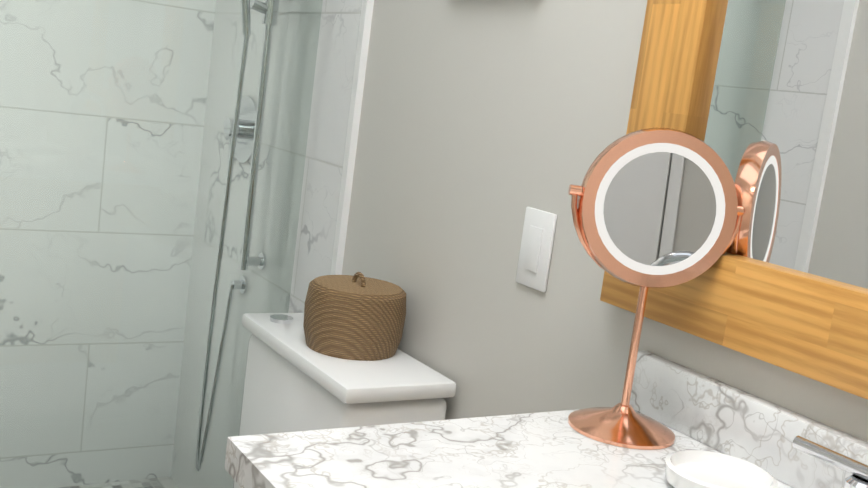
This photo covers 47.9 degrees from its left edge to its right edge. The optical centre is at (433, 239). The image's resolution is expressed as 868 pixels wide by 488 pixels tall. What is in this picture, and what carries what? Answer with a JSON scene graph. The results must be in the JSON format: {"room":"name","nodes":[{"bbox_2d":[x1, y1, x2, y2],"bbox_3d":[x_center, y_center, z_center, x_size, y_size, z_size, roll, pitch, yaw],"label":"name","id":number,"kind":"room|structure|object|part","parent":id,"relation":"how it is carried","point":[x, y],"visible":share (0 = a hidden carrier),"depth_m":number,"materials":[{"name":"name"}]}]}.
{"room":"bathroom","nodes":[
{"label":"bathroom","id":0,"kind":"room"},
{"bbox_2d":[0,0,215,487],"bbox_3d":[-0.925,-0.442,2.525,0.668,2.400,0.112,2,10,-32],"label":"wall","id":1,"kind":"structure","parent":0,"point":[160,252],"depth_m":2.58,"materials":[{"name":"tile"}]},
{"bbox_2d":[171,0,867,487],"bbox_3d":[0.475,-0.030,1.008,0.112,2.400,4.250,2,10,-32],"label":"wall","id":2,"kind":"structure","parent":0,"point":[483,124],"depth_m":1.63,"materials":[{"name":"white paint"}]},
{"bbox_2d":[195,0,289,470],"bbox_3d":[-0.629,-0.276,2.209,0.492,1.675,0.315,2,10,-32],"label":"handheld shower set","id":3,"kind":"object","parent":2,"relation":"attached to","point":[243,140],"depth_m":2.25,"materials":[{"name":"silver metal"}]},
{"bbox_2d":[330,0,373,274],"bbox_3d":[-0.185,-0.030,1.960,0.015,1.950,0.020,2,10,-32],"label":"trim","id":4,"kind":"structure","parent":2,"relation":"attached to","point":[352,130],"depth_m":1.93,"materials":[{"name":"white paint"}]},
{"bbox_2d":[516,207,556,291],"bbox_3d":[0.148,0.013,1.433,0.008,0.115,0.070,2,10,-32],"label":"switch plate","id":5,"kind":"object","parent":2,"relation":"attached to","point":[536,249],"visible":1,"depth_m":1.43,"materials":[{"name":"white plastic"}]},
{"bbox_2d":[626,0,717,135],"bbox_3d":[0.307,-0.318,1.179,0.030,0.630,0.100,2,10,-32],"label":"frame","id":6,"kind":"object","parent":2,"relation":"attached to","point":[675,44],"depth_m":1.18,"materials":[{"name":"brown wood"}]},
{"bbox_2d":[600,253,867,399],"bbox_3d":[0.509,0.133,0.833,0.030,0.100,1.060,2,10,-32],"label":"frame","id":7,"kind":"object","parent":2,"relation":"attached to","point":[813,328],"visible":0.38,"depth_m":1.04,"materials":[{"name":"brown wood"}]},
{"bbox_2d":[629,351,867,487],"bbox_3d":[0.657,0.325,0.592,0.021,0.072,1.552,2,10,-32],"label":"backsplash","id":8,"kind":"structure","parent":2,"relation":"attached to","point":[741,424],"depth_m":1.10,"materials":[{"name":"white stone"}]},
{"bbox_2d":[695,0,867,290],"bbox_3d":[0.560,-0.225,0.782,0.004,0.640,0.870,2,10,-32],"label":"mirror glass","id":9,"kind":"object","parent":2,"relation":"attached to","point":[782,128],"depth_m":1.05,"materials":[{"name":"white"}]},
{"bbox_3d":[-0.114,1.235,0.414,1.660,0.060,3.380,2,10,-32],"label":"floor","id":10,"kind":"structure","parent":0,"visible":0},
{"bbox_2d":[224,459,251,487],"bbox_3d":[0.366,0.809,0.523,0.557,0.867,1.530,2,10,-32],"label":"bathroom vanity","id":11,"kind":"object","parent":10,"relation":"on","point":[243,483],"depth_m":0.94,"materials":[{"name":"white stone"}]},
{"bbox_2d":[225,407,799,487],"bbox_3d":[0.426,0.377,0.462,0.547,0.053,1.552,2,10,-32],"label":"countertop","id":12,"kind":"structure","parent":11,"relation":"on","point":[540,449],"depth_m":0.99,"materials":[{"name":"white stone"}]},
{"bbox_2d":[568,128,743,449],"bbox_3d":[0.241,0.049,1.115,0.184,0.352,0.124,2,10,-32],"label":"makeup mirror","id":13,"kind":"object","parent":12,"relation":"on","point":[659,208],"visible":1,"depth_m":1.09,"materials":[{"name":"orange metal"}]},
{"bbox_3d":[0.231,0.122,1.126,0.010,0.147,0.010,2,10,-32],"label":"stem","id":14,"kind":"part","parent":13,"relation":"part of","materials":[{"name":"orange metal"}]},
{"label":"glass","id":15,"kind":"part","parent":13,"relation":"part of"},
{"bbox_2d":[665,450,777,487],"bbox_3d":[0.285,0.241,0.977,0.110,0.026,0.110,2,10,-32],"label":"soap dish","id":16,"kind":"object","parent":12,"relation":"on","point":[694,469],"visible":0.98,"depth_m":0.99,"materials":[{"name":"white ceramic"}]},
{"bbox_2d":[788,431,867,487],"bbox_3d":[0.413,0.194,0.772,0.152,0.212,0.356,2,10,-32],"label":"faucet","id":17,"kind":"object","parent":12,"relation":"on","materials":[{"name":"silver metal"}]},
{"bbox_2d":[233,313,455,487],"bbox_3d":[-0.429,0.566,1.634,0.713,0.812,0.450,2,10,-32],"label":"toilet","id":18,"kind":"object","parent":10,"relation":"on","point":[293,382],"visible":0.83,"depth_m":1.61,"materials":[{"name":"white ceramic"}]},
{"bbox_3d":[-0.164,0.197,1.714,0.203,0.028,0.450,2,10,-32],"label":"tank lid","id":19,"kind":"part","parent":18,"relation":"part of","materials":[{"name":"white ceramic"}]},
{"bbox_2d":[303,272,405,360],"bbox_3d":[-0.136,0.121,1.690,0.176,0.134,0.176,2,10,-32],"label":"basket","id":20,"kind":"object","parent":18,"relation":"on","point":[358,316],"visible":1,"depth_m":1.62,"materials":[{"name":"wicker"}]},
{"bbox_3d":[-0.129,0.067,1.681,0.008,0.023,0.044,2,10,-32],"label":"handle","id":21,"kind":"part","parent":20,"relation":"part of","materials":[{"name":"wicker"}]},
{"bbox_3d":[-1.213,0.825,2.185,1.660,0.060,0.870,2,10,-32],"label":"floor","id":22,"kind":"structure","parent":0,"visible":0},
{"bbox_2d":[59,477,178,487],"bbox_3d":[-1.214,0.755,2.191,1.436,0.075,0.608,2,10,-32],"label":"mosaic shower floor","id":23,"kind":"structure","parent":22,"relation":"on","point":[152,484],"depth_m":2.74,"materials":[{"name":"grey tile"}]},
{"bbox_3d":[-1.017,0.821,1.874,1.436,0.090,0.150,2,10,-32],"label":"floor","id":24,"kind":"structure","parent":0,"visible":0},
{"bbox_2d":[0,0,322,487],"bbox_3d":[-0.601,-0.125,1.913,0.748,1.861,0.026,2,10,-32],"label":"glass","id":25,"kind":"object","parent":24,"relation":"on","point":[165,318],"visible":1,"depth_m":1.92,"materials":[{"name":"teal"}]}
]}

